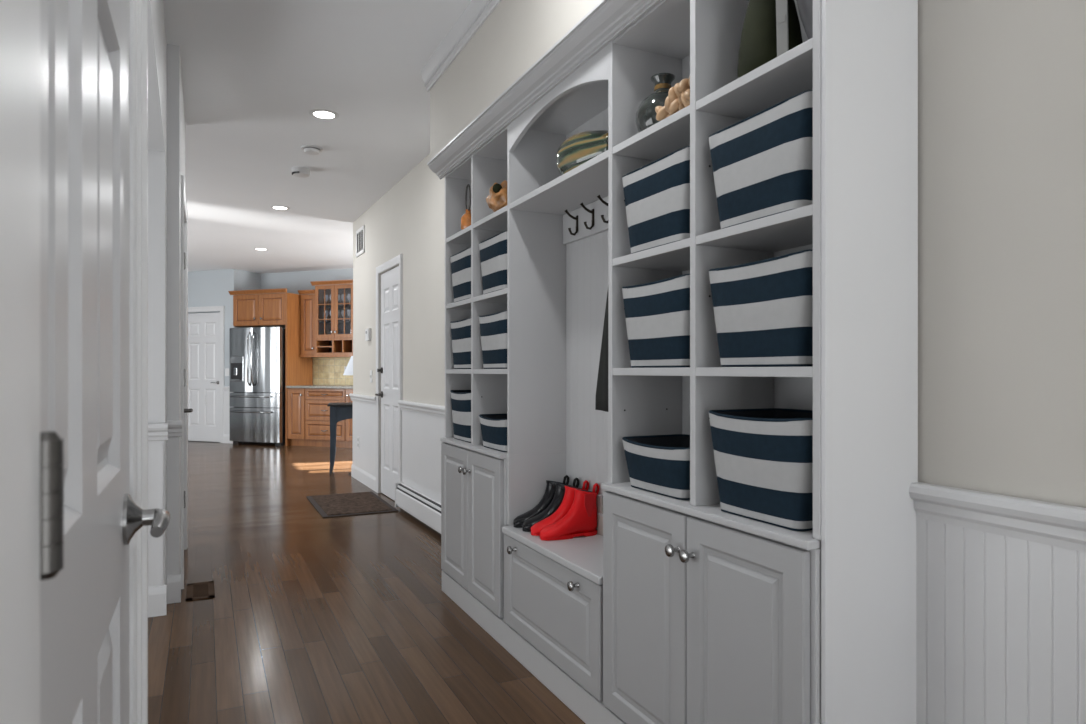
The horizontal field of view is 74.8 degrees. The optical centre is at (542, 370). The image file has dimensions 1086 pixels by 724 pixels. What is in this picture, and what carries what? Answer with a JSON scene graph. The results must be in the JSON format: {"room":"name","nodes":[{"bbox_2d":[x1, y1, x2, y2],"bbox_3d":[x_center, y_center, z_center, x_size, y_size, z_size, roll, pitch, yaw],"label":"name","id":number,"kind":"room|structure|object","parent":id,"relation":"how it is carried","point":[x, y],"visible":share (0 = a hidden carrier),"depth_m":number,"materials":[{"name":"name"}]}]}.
{"room":"mudroom hallway","nodes":[
{"label":"mudroom hallway","id":0,"kind":"room"},
{"bbox_2d":[148,0,164,151],"bbox_3d":[-1.346,-1.295,2.001,0.490,0.570,2.630,0,0,-25],"label":"wall","id":1,"kind":"structure","parent":0,"point":[156,21],"depth_m":2.70,"materials":[{"name":"white paint"}]},
{"bbox_2d":[148,32,185,586],"bbox_3d":[-2.935,-0.230,3.476,2.088,2.700,1.400,0,0,-25],"label":"wall","id":2,"kind":"structure","parent":0,"point":[165,169],"depth_m":3.39,"materials":[{"name":"white paint"}]},
{"bbox_2d":[148,585,166,616],"bbox_3d":[-2.336,1.052,2.977,1.340,0.135,0.016,0,0,-25],"label":"baseboard","id":3,"kind":"structure","parent":2,"relation":"attached to","point":[157,595],"depth_m":3.24,"materials":[{"name":"white wood"}]},
{"bbox_2d":[148,423,167,440],"bbox_3d":[-2.329,0.280,2.969,1.346,0.080,0.036,0,0,-25],"label":"trim","id":4,"kind":"structure","parent":2,"relation":"attached to","point":[156,431],"depth_m":3.24,"materials":[{"name":"white wood"}]},
{"bbox_2d":[160,443,162,584],"bbox_3d":[-1.785,0.655,3.245,0.087,0.650,0.005,0,0,-25],"label":"trim","id":5,"kind":"structure","parent":2,"relation":"attached to","point":[161,444],"depth_m":3.26,"materials":[{"name":"white wood"}]},
{"bbox_2d":[167,574,180,603],"bbox_3d":[-1.785,1.052,3.433,0.060,0.135,0.016,0,0,-25],"label":"baseboard","id":6,"kind":"structure","parent":2,"relation":"attached to","point":[174,580],"depth_m":3.43,"materials":[{"name":"white wood"}]},
{"bbox_2d":[167,420,181,436],"bbox_3d":[-1.778,0.280,3.425,0.066,0.080,0.036,0,0,-25],"label":"trim","id":7,"kind":"structure","parent":2,"relation":"attached to","point":[174,427],"depth_m":3.42,"materials":[{"name":"white wood"}]},
{"bbox_2d":[176,439,178,572],"bbox_3d":[-1.775,0.655,3.444,0.012,0.650,0.005,0,0,-25],"label":"trim","id":8,"kind":"structure","parent":2,"relation":"attached to","point":[177,440],"depth_m":3.44,"materials":[{"name":"white wood"}]},
{"bbox_2d":[181,175,187,588],"bbox_3d":[-2.059,0.058,4.081,0.014,2.124,0.968,0,0,-25],"label":"trim","id":9,"kind":"structure","parent":2,"relation":"attached to","point":[184,212],"depth_m":3.65,"materials":[{"name":"white wood"}]},
{"bbox_2d":[184,252,192,507],"bbox_3d":[-2.063,0.097,4.086,0.097,2.030,0.812,0,0,-25],"label":"door","id":10,"kind":"structure","parent":2,"relation":"in","point":[190,409],"depth_m":4.43,"materials":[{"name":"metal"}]},
{"bbox_2d":[188,269,260,441],"bbox_3d":[-7.247,-0.230,12.211,5.470,2.700,0.660,0,0,20],"label":"wall","id":11,"kind":"structure","parent":0,"point":[209,287],"depth_m":11.12,"materials":[{"name":"grey paint"}]},
{"bbox_2d":[188,312,219,441],"bbox_3d":[-5.397,0.097,11.221,0.770,2.030,0.097,0,0,20],"label":"door","id":12,"kind":"structure","parent":11,"relation":"in","point":[203,328],"depth_m":11.22,"materials":[{"name":"white wood"}]},
{"bbox_2d":[188,306,224,442],"bbox_3d":[-5.405,0.053,11.197,0.948,2.134,0.020,0,0,19],"label":"trim","id":13,"kind":"structure","parent":11,"relation":"attached to","point":[221,309],"depth_m":11.05,"materials":[{"name":"white wood"}]},
{"bbox_2d":[223,386,229,390],"bbox_3d":[-4.869,0.280,10.997,0.195,0.080,0.036,0,0,20],"label":"trim","id":14,"kind":"structure","parent":11,"relation":"attached to","point":[226,388],"depth_m":11.00,"materials":[{"name":"white wood"}]},
{"bbox_2d":[225,368,228,375],"bbox_3d":[-4.904,0.020,11.024,0.080,0.120,0.010,0,0,20],"label":"light switch","id":15,"kind":"object","parent":11,"relation":"attached to","point":[226,369],"visible":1,"depth_m":11.02,"materials":[{"name":"white plastic"}]},
{"bbox_2d":[223,434,232,443],"bbox_3d":[-4.874,1.052,10.997,0.185,0.135,0.016,0,0,20],"label":"baseboard","id":16,"kind":"structure","parent":11,"relation":"attached to","point":[226,438],"depth_m":11.00,"materials":[{"name":"white wood"}]},
{"bbox_2d":[224,391,233,434],"bbox_3d":[-4.870,0.710,11.010,0.185,0.820,0.012,0,0,19],"label":"trim","id":17,"kind":"structure","parent":11,"relation":"attached to","point":[226,393],"depth_m":11.01,"materials":[{"name":"white wood"}]},
{"bbox_2d":[261,269,352,328],"bbox_3d":[-2.383,-0.230,10.818,4.630,2.700,0.131,0,0,20],"label":"wall","id":18,"kind":"structure","parent":0,"point":[293,282],"depth_m":11.28,"materials":[{"name":"grey paint"}]},
{"bbox_2d":[298,290,327,357],"bbox_3d":[-3.539,-0.720,10.948,0.300,1.020,0.370,0,0,20],"label":"upper cabinet","id":19,"kind":"object","parent":18,"relation":"attached to","point":[307,301],"visible":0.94,"depth_m":10.82,"materials":[{"name":"brown wood"}]},
{"bbox_2d":[310,279,352,357],"bbox_3d":[-3.092,-0.780,10.773,0.745,1.140,0.400,0,0,20],"label":"upper cabinet","id":20,"kind":"object","parent":18,"relation":"attached to","point":[333,301],"visible":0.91,"depth_m":10.63,"materials":[{"name":"brown wood"}]},
{"bbox_2d":[313,357,352,384],"bbox_3d":[-2.759,-0.002,10.874,1.820,0.440,0.012,0,0,20],"label":"backsplash","id":21,"kind":"structure","parent":18,"relation":"attached to","point":[326,371],"depth_m":11.06,"materials":[{"name":"beige tile"}]},
{"bbox_2d":[163,0,470,273],"bbox_3d":[-3.091,-1.630,6.724,8.600,0.100,19.200,0,0,-25],"label":"ceiling","id":22,"kind":"structure","parent":0,"point":[254,72],"depth_m":4.41,"materials":[{"name":"white paint"}]},
{"bbox_2d":[270,205,289,209],"bbox_3d":[-2.542,-1.577,6.864,0.176,0.006,0.176,0,0,-25],"label":"recessed light","id":23,"kind":"object","parent":22,"relation":"in","point":[278,207],"visible":1,"depth_m":6.85,"materials":[{"name":"white plastic"}]},
{"bbox_2d":[292,167,309,177],"bbox_3d":[-1.894,-1.554,5.555,0.140,0.052,0.140,0,0,-25],"label":"fire alarm","id":24,"kind":"object","parent":22,"relation":"attached to","point":[303,172],"visible":1,"depth_m":5.51,"materials":[{"name":"white plastic"}]},
{"bbox_2d":[301,145,322,154],"bbox_3d":[-1.639,-1.560,5.035,0.148,0.040,0.148,0,0,-25],"label":"smoke detector","id":25,"kind":"object","parent":22,"relation":"attached to","point":[308,149],"visible":1,"depth_m":5.00,"materials":[{"name":"white plastic"}]},
{"bbox_2d":[309,109,338,119],"bbox_3d":[-1.347,-1.577,4.369,0.176,0.006,0.176,0,0,-25],"label":"recessed light","id":26,"kind":"object","parent":22,"relation":"in","point":[323,113],"visible":1,"depth_m":4.36,"materials":[{"name":"white plastic"}]},
{"bbox_2d":[148,441,585,723],"bbox_3d":[-3.091,1.145,6.724,8.600,0.050,19.200,0,0,-25],"label":"floor","id":27,"kind":"structure","parent":0,"point":[311,618],"depth_m":3.17,"materials":[{"name":"brown wood"}]},
{"bbox_2d":[186,581,214,600],"bbox_3d":[-1.742,1.117,3.612,0.130,0.005,0.300,0,0,-25],"label":"floor vent","id":28,"kind":"object","parent":27,"relation":"in","point":[201,590],"visible":1,"depth_m":3.60,"materials":[{"name":"brown wood"}]},
{"bbox_2d":[230,327,284,445],"bbox_3d":[-4.251,0.233,10.952,0.930,1.775,0.747,0,0,20],"label":"refrigerator","id":29,"kind":"object","parent":27,"relation":"on","point":[257,354],"visible":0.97,"depth_m":10.65,"materials":[{"name":"silver metal"}]},
{"bbox_2d":[228,288,312,445],"bbox_3d":[-4.230,-0.055,11.042,1.061,2.350,0.645,0,0,20],"label":"tall cabinet","id":30,"kind":"object","parent":27,"relation":"on","point":[280,308],"visible":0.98,"depth_m":10.76,"materials":[{"name":"brown wood"}]},
{"bbox_2d":[287,388,307,445],"bbox_3d":[-3.578,0.688,10.815,0.316,0.865,0.635,0,0,20],"label":"base cabinet","id":31,"kind":"object","parent":27,"relation":"on","point":[296,399],"visible":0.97,"depth_m":10.56,"materials":[{"name":"brown wood"}]},
{"bbox_2d":[305,388,347,447],"bbox_3d":[-3.097,0.688,10.645,0.700,0.865,0.635,0,0,20],"label":"base cabinet","id":32,"kind":"object","parent":27,"relation":"on","point":[317,413],"visible":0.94,"depth_m":10.40,"materials":[{"name":"brown wood"}]},
{"bbox_2d":[327,402,352,473],"bbox_3d":[-2.104,0.742,7.991,0.600,0.757,0.480,0,0,-14],"label":"side table","id":33,"kind":"object","parent":27,"relation":"on","point":[338,412],"visible":0.48,"depth_m":7.73,"materials":[{"name":"black wood"}]},
{"bbox_2d":[343,356,352,374],"bbox_3d":[-2.069,0.097,7.986,0.350,0.530,0.350,0,0,-25],"label":"table lamp","id":34,"kind":"object","parent":33,"relation":"on","point":[349,369],"visible":0.12,"depth_m":7.88,"materials":[{"name":"white fabric"}]},
{"bbox_2d":[345,389,352,447],"bbox_3d":[-2.388,0.688,10.393,0.800,0.865,0.635,0,0,20],"label":"base cabinet","id":35,"kind":"object","parent":27,"relation":"on","point":[348,422],"visible":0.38,"depth_m":10.24,"materials":[{"name":"brown wood"}]},
{"bbox_2d":[286,385,352,388],"bbox_3d":[-2.866,0.236,10.575,1.820,0.035,0.648,0,0,20],"label":"countertop","id":36,"kind":"structure","parent":35,"relation":"on","point":[293,386],"depth_m":10.43,"materials":[{"name":"stone"}]},
{"bbox_2d":[306,491,397,517],"bbox_3d":[-1.627,1.113,5.981,0.580,0.014,1.000,0,0,-25],"label":"door mat","id":37,"kind":"object","parent":27,"relation":"on","point":[359,503],"visible":1,"depth_m":5.88,"materials":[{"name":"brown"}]},
{"bbox_2d":[440,437,509,618],"bbox_3d":[-0.226,0.677,3.312,0.335,0.675,0.816,0,0,-25],"label":"storage cabinet","id":38,"kind":"object","parent":27,"relation":"on","point":[473,477],"visible":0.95,"depth_m":3.17,"materials":[{"name":"paint"}]},
{"bbox_2d":[440,437,506,458],"bbox_3d":[-0.212,0.349,3.318,0.304,0.018,0.816,0,0,-25],"label":"countertop","id":39,"kind":"structure","parent":38,"relation":"on","point":[480,448],"depth_m":3.17,"materials":[{"name":"white wood"}]},
{"bbox_2d":[450,390,470,442],"bbox_3d":[-0.304,0.218,3.504,0.249,0.242,0.340,0,0,-25],"label":"storage bin","id":40,"kind":"object","parent":39,"relation":"on","point":[460,399],"visible":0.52,"depth_m":3.42,"materials":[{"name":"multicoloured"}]},
{"bbox_2d":[479,414,506,451],"bbox_3d":[-0.125,0.268,3.127,0.249,0.142,0.340,0,0,-25],"label":"storage bin","id":41,"kind":"object","parent":39,"relation":"on","point":[493,426],"visible":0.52,"depth_m":3.04,"materials":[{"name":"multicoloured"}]},
{"bbox_2d":[445,125,565,454],"bbox_3d":[-0.199,-0.370,3.321,0.272,1.420,0.857,0,0,-25],"label":"shelving unit","id":42,"kind":"object","parent":39,"relation":"on","point":[531,391],"visible":0.67,"depth_m":2.96,"materials":[{"name":"grey wood"}]},
{"bbox_2d":[450,247,470,301],"bbox_3d":[-0.304,-0.461,3.504,0.249,0.242,0.340,0,0,-25],"label":"storage bin","id":43,"kind":"object","parent":42,"relation":"on","point":[461,261],"visible":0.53,"depth_m":3.41,"materials":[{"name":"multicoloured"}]},
{"bbox_2d":[450,318,470,368],"bbox_3d":[-0.304,-0.131,3.504,0.249,0.242,0.340,0,0,-25],"label":"storage bin","id":44,"kind":"object","parent":42,"relation":"on","point":[461,329],"visible":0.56,"depth_m":3.41,"materials":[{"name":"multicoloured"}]},
{"bbox_2d":[461,184,470,229],"bbox_3d":[-0.361,-0.790,3.422,0.072,0.224,0.072,0,0,-25],"label":"bottle","id":45,"kind":"object","parent":42,"relation":"on","point":[466,218],"visible":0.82,"depth_m":3.40,"materials":[{"name":"orange glass"}]},
{"bbox_2d":[479,231,506,294],"bbox_3d":[-0.125,-0.461,3.127,0.249,0.242,0.340,0,0,-25],"label":"storage bin","id":46,"kind":"object","parent":42,"relation":"on","point":[493,250],"visible":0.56,"depth_m":3.03,"materials":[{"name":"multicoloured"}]},
{"bbox_2d":[479,310,506,368],"bbox_3d":[-0.125,-0.131,3.127,0.249,0.242,0.340,0,0,-25],"label":"storage bin","id":47,"kind":"object","parent":42,"relation":"on","point":[493,327],"visible":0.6,"depth_m":3.03,"materials":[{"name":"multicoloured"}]},
{"bbox_2d":[486,180,506,211],"bbox_3d":[-0.178,-0.755,3.086,0.116,0.153,0.113,0,0,-25],"label":"carved ornament","id":48,"kind":"object","parent":42,"relation":"on","point":[497,199],"visible":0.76,"depth_m":3.05,"materials":[{"name":"brown wood"}]},
{"bbox_2d":[442,570,625,723],"bbox_3d":[0.030,1.069,2.531,0.050,0.103,2.449,0,0,-25],"label":"plinth","id":49,"kind":"object","parent":27,"relation":"on","point":[589,709],"visible":0.75,"depth_m":2.60,"materials":[{"name":"white wood"}]},
{"bbox_2d":[502,525,602,701],"bbox_3d":[0.121,0.820,2.565,0.320,0.390,0.783,0,0,-25],"label":"bench","id":50,"kind":"object","parent":27,"relation":"on","point":[553,589],"visible":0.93,"depth_m":2.44,"materials":[{"name":"paint"}]},
{"bbox_2d":[513,475,568,527],"bbox_3d":[-0.004,0.528,2.891,0.247,0.193,0.079,0,0,-25],"label":"boot","id":51,"kind":"object","parent":50,"relation":"on","point":[550,490],"visible":0.54,"depth_m":2.88,"materials":[{"name":"black rubber"}]},
{"bbox_2d":[522,478,578,531],"bbox_3d":[0.033,0.528,2.821,0.247,0.193,0.079,0,0,-25],"label":"boot","id":52,"kind":"object","parent":50,"relation":"on","point":[558,497],"visible":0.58,"depth_m":2.81,"materials":[{"name":"black rubber"}]},
{"bbox_2d":[507,45,608,524],"bbox_3d":[0.153,-0.228,2.592,0.280,1.705,0.804,0,0,-25],"label":"panel","id":53,"kind":"object","parent":50,"relation":"on","point":[579,103],"visible":0.41,"depth_m":2.79,"materials":[{"name":"white wood"}]},
{"bbox_2d":[510,150,607,214],"bbox_3d":[0.149,-0.665,2.578,0.259,0.023,0.782,0,0,-25],"label":"shelf","id":54,"kind":"object","parent":53,"relation":"attached to","point":[583,183],"depth_m":2.59,"materials":[{"name":"white wood"}]},
{"bbox_2d":[556,130,607,174],"bbox_3d":[0.173,-0.766,2.519,0.176,0.176,0.294,0,0,-35],"label":"glass vase","id":55,"kind":"object","parent":53,"relation":"on","point":[577,149],"visible":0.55,"depth_m":2.46,"materials":[{"name":"multicoloured glass"}]},
{"bbox_2d":[563,195,607,244],"bbox_3d":[0.231,-0.592,2.616,0.077,0.123,0.781,0,0,-25],"label":"coat rack","id":56,"kind":"object","parent":53,"relation":"attached to","point":[591,219],"visible":0.46,"depth_m":2.78,"materials":[{"name":"white wood"}]},
{"bbox_2d":[595,292,607,411],"bbox_3d":[0.275,-0.236,2.438,0.106,0.753,0.352,0,0,-25],"label":"coat","id":57,"kind":"object","parent":56,"relation":"hanging from","point":[601,402],"visible":0.11,"depth_m":2.50,"materials":[{"name":"fabric"}]},
{"bbox_2d":[531,480,588,535],"bbox_3d":[0.068,0.528,2.752,0.247,0.193,0.079,0,0,-25],"label":"boot","id":58,"kind":"object","parent":50,"relation":"on","point":[569,495],"visible":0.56,"depth_m":2.74,"materials":[{"name":"red rubber"}]},
{"bbox_2d":[540,483,599,540],"bbox_3d":[0.103,0.528,2.679,0.247,0.193,0.079,0,0,-25],"label":"boot","id":59,"kind":"object","parent":50,"relation":"on","point":[581,518],"visible":1,"depth_m":2.67,"materials":[{"name":"red rubber"}]},
{"bbox_2d":[596,512,602,535],"bbox_3d":[0.221,0.583,2.708,0.015,0.082,0.072,0,0,-25],"label":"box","id":60,"kind":"object","parent":50,"relation":"on","point":[599,528],"visible":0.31,"depth_m":2.70,"materials":[{"name":"white wood"}]},
{"bbox_2d":[596,494,602,513],"bbox_3d":[0.217,0.507,2.717,0.013,0.068,0.052,0,0,-25],"label":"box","id":61,"kind":"object","parent":60,"relation":"on","point":[599,500],"visible":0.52,"depth_m":2.71,"materials":[{"name":"white wood"}]},
{"bbox_2d":[601,482,820,723],"bbox_3d":[0.474,0.677,1.841,0.335,0.675,0.818,0,0,-25],"label":"storage cabinet","id":62,"kind":"object","parent":27,"relation":"on","point":[711,615],"visible":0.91,"depth_m":1.72,"materials":[{"name":"paint"}]},
{"bbox_2d":[601,482,820,549],"bbox_3d":[0.488,0.349,1.848,0.304,0.018,0.818,0,0,-25],"label":"countertop","id":63,"kind":"structure","parent":62,"relation":"on","point":[713,513],"depth_m":1.67,"materials":[{"name":"white wood"}]},
{"bbox_2d":[622,434,689,499],"bbox_3d":[0.401,0.268,2.022,0.249,0.142,0.340,0,0,-25],"label":"storage bin","id":64,"kind":"object","parent":63,"relation":"on","point":[658,464],"visible":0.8,"depth_m":1.96,"materials":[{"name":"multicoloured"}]},
{"bbox_2d":[608,0,820,539],"bbox_3d":[0.500,-0.370,1.854,0.272,1.420,0.826,0,0,-25],"label":"shelving unit","id":65,"kind":"object","parent":63,"relation":"on","point":[699,40],"depth_m":1.82,"materials":[{"name":"grey wood"}]},
{"bbox_2d":[635,73,674,132],"bbox_3d":[0.352,-0.769,2.081,0.160,0.182,0.160,0,0,-25],"label":"vase","id":66,"kind":"object","parent":65,"relation":"on","point":[645,117],"visible":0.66,"depth_m":2.04,"materials":[{"name":"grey glass"}]},
{"bbox_2d":[622,274,689,367],"bbox_3d":[0.401,-0.131,2.022,0.249,0.242,0.340,0,0,-25],"label":"storage bin","id":67,"kind":"object","parent":65,"relation":"on","point":[657,313],"visible":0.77,"depth_m":1.93,"materials":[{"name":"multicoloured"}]},
{"bbox_2d":[622,146,689,253],"bbox_3d":[0.401,-0.461,2.022,0.249,0.242,0.340,0,0,-25],"label":"storage bin","id":68,"kind":"object","parent":65,"relation":"on","point":[657,193],"visible":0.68,"depth_m":1.93,"materials":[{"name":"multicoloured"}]},
{"bbox_2d":[655,77,689,120],"bbox_3d":[0.368,-0.730,1.903,0.072,0.104,0.169,0,0,-25],"label":"cluster","id":69,"kind":"object","parent":65,"relation":"on","point":[678,98],"visible":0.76,"depth_m":1.89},
{"bbox_2d":[709,249,812,366],"bbox_3d":[0.575,-0.131,1.657,0.249,0.242,0.340,0,0,-25],"label":"storage bin","id":70,"kind":"object","parent":65,"relation":"on","point":[763,309],"visible":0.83,"depth_m":1.56,"materials":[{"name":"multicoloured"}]},
{"bbox_2d":[709,90,812,228],"bbox_3d":[0.575,-0.461,1.657,0.249,0.242,0.340,0,0,-25],"label":"storage bin","id":71,"kind":"object","parent":65,"relation":"on","point":[762,163],"visible":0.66,"depth_m":1.56,"materials":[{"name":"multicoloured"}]},
{"bbox_2d":[738,0,802,77],"bbox_3d":[0.537,-0.819,1.675,0.150,0.281,0.150,0,0,-25],"label":"vase","id":72,"kind":"object","parent":65,"relation":"on","point":[758,44],"visible":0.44,"depth_m":1.62,"materials":[{"name":"black ceramic"}]},
{"bbox_2d":[796,0,812,39],"bbox_3d":[0.618,-0.821,1.551,0.132,0.285,0.132,0,0,-25],"label":"vase","id":73,"kind":"object","parent":65,"relation":"on","point":[805,7],"visible":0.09,"depth_m":1.54,"materials":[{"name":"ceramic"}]},
{"bbox_2d":[709,408,812,530],"bbox_3d":[0.575,0.218,1.657,0.249,0.242,0.340,0,0,-25],"label":"storage bin","id":74,"kind":"object","parent":63,"relation":"on","point":[763,457],"visible":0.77,"depth_m":1.57,"materials":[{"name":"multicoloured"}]},
{"bbox_2d":[821,0,917,723],"bbox_3d":[0.683,-0.225,1.476,0.272,2.690,0.012,0,0,-25],"label":"end panel","id":75,"kind":"object","parent":27,"relation":"on","point":[869,48],"visible":1,"depth_m":1.46,"materials":[{"name":"white wood"}]},
{"bbox_2d":[353,154,444,492],"bbox_3d":[-0.986,-0.230,5.618,0.121,2.700,4.391,0,0,-27],"label":"wall","id":76,"kind":"structure","parent":0,"point":[408,220],"depth_m":5.60,"materials":[{"name":"beige paint"}]},
{"bbox_2d":[357,437,359,447],"bbox_3d":[-1.892,0.733,7.275,0.009,0.115,0.075,0,0,-27],"label":"wall outlet","id":77,"kind":"object","parent":76,"relation":"attached to","point":[358,438],"visible":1,"depth_m":7.25,"materials":[{"name":"white plastic"}]},
{"bbox_2d":[356,225,364,256],"bbox_3d":[-1.856,-1.315,7.212,0.012,0.270,0.360,0,0,-26],"label":"air vent","id":78,"kind":"object","parent":76,"relation":"in","point":[360,233],"visible":1,"depth_m":7.20,"materials":[{"name":"white plastic"}]},
{"bbox_2d":[349,393,375,404],"bbox_3d":[-1.795,0.280,7.064,0.036,0.080,1.140,0,0,-27],"label":"trim","id":79,"kind":"structure","parent":76,"relation":"attached to","point":[354,397],"depth_m":6.99,"materials":[{"name":"white wood"}]},
{"bbox_2d":[351,464,375,491],"bbox_3d":[-1.783,1.052,7.062,0.016,0.135,1.126,0,0,-27],"label":"baseboard","id":80,"kind":"structure","parent":76,"relation":"attached to","point":[367,479],"depth_m":7.03,"materials":[{"name":"white wood"}]},
{"bbox_2d":[353,401,375,476],"bbox_3d":[-1.775,0.665,7.057,0.007,0.710,1.110,0,0,-26],"label":"trim","id":81,"kind":"structure","parent":76,"relation":"attached to","point":[364,414],"depth_m":7.00,"materials":[{"name":"white wood"}]},
{"bbox_2d":[365,328,370,340],"bbox_3d":[-1.688,-0.350,6.855,0.032,0.120,0.130,0,0,-27],"label":"thermostat","id":82,"kind":"object","parent":76,"relation":"attached to","point":[368,330],"visible":1,"depth_m":6.80,"materials":[{"name":"white plastic"}]},
{"bbox_2d":[375,266,398,500],"bbox_3d":[-1.342,0.114,6.187,0.104,2.000,0.726,0,0,-27],"label":"door","id":83,"kind":"structure","parent":76,"relation":"in","point":[389,370],"depth_m":6.24,"materials":[{"name":"white wood"}]},
{"bbox_2d":[376,254,402,492],"bbox_3d":[-1.349,0.081,6.191,0.019,2.079,0.858,0,0,-27],"label":"trim","id":84,"kind":"structure","parent":76,"relation":"attached to","point":[398,259],"depth_m":5.89,"materials":[{"name":"white wood"}]},
{"bbox_2d":[395,482,440,533],"bbox_3d":[-0.688,1.001,4.794,0.070,0.198,2.150,0,0,-27],"label":"baseboard heater","id":85,"kind":"object","parent":76,"relation":"attached to","point":[422,507],"visible":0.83,"depth_m":5.18,"materials":[{"name":"grey metal"}]},
{"bbox_2d":[398,400,444,417],"bbox_3d":[-0.669,0.280,4.809,0.037,0.080,2.260,0,0,-27],"label":"trim","id":86,"kind":"structure","parent":76,"relation":"attached to","point":[429,409],"depth_m":5.22,"materials":[{"name":"white wood"}]},
{"bbox_2d":[402,410,445,502],"bbox_3d":[-0.656,0.665,4.816,0.006,0.710,2.260,0,0,-27],"label":"trim","id":87,"kind":"structure","parent":76,"relation":"attached to","point":[421,433],"depth_m":5.30,"materials":[{"name":"white wood"}]},
{"bbox_2d":[430,0,600,159],"bbox_3d":[0.111,-1.325,2.639,0.330,0.510,2.590,0,0,-25],"label":"wall","id":88,"kind":"structure","parent":0,"point":[517,33],"depth_m":2.91,"materials":[{"name":"beige paint"}]},
{"bbox_2d":[420,0,501,91],"bbox_3d":[-0.062,-1.530,2.568,0.044,0.100,2.630,0,0,-25],"label":"trim","id":89,"kind":"structure","parent":88,"relation":"attached to","point":[476,13],"depth_m":3.26,"materials":[{"name":"white wood"}]},
{"bbox_2d":[427,0,661,178],"bbox_3d":[-0.023,-1.036,2.547,0.076,0.075,2.520,0,0,-25],"label":"trim","id":90,"kind":"structure","parent":88,"relation":"attached to","point":[608,19],"depth_m":2.46,"materials":[{"name":"white wood"}]},
{"bbox_2d":[918,0,1085,507],"bbox_3d":[1.573,-0.230,0.110,0.144,2.700,3.246,0,0,-25],"label":"wall","id":91,"kind":"structure","parent":0,"point":[1002,83],"depth_m":1.38,"materials":[{"name":"beige paint"}]},
{"bbox_2d":[909,482,1085,552],"bbox_3d":[1.490,0.280,0.070,0.036,0.080,3.246,0,0,-25],"label":"trim","id":92,"kind":"structure","parent":91,"relation":"attached to","point":[1047,523],"depth_m":1.35,"materials":[{"name":"white wood"}]},
{"bbox_2d":[916,518,1085,723],"bbox_3d":[1.485,0.650,0.109,0.013,0.680,3.172,0,0,-25],"label":"wainscoting","id":93,"kind":"structure","parent":91,"relation":"attached to","point":[1001,620],"depth_m":1.37,"materials":[{"name":"white wood"}]},
{"bbox_3d":[0.114,-0.230,-0.571,0.115,2.700,3.270,0,0,-25],"label":"wall","id":94,"kind":"structure","parent":0,"visible":0},
{"bbox_2d":[0,0,39,723],"bbox_3d":[-0.198,0.020,0.238,0.013,2.200,0.288,0,0,-25],"label":"trim","id":95,"kind":"structure","parent":94,"relation":"attached to","point":[19,19],"depth_m":0.30,"materials":[{"name":"white wood"}]},
{"bbox_2d":[40,0,170,723],"bbox_3d":[-0.378,0.097,0.615,0.082,2.030,0.566,0,0,-25],"label":"door","id":96,"kind":"structure","parent":94,"relation":"in","point":[89,516],"depth_m":0.55,"materials":[{"name":"white wood"}]},
{"bbox_2d":[130,0,147,723],"bbox_3d":[-0.519,0.020,0.904,0.025,2.200,0.069,0,0,-25],"label":"trim","id":97,"kind":"structure","parent":94,"relation":"attached to","point":[138,9],"depth_m":0.90,"materials":[{"name":"white wood"}]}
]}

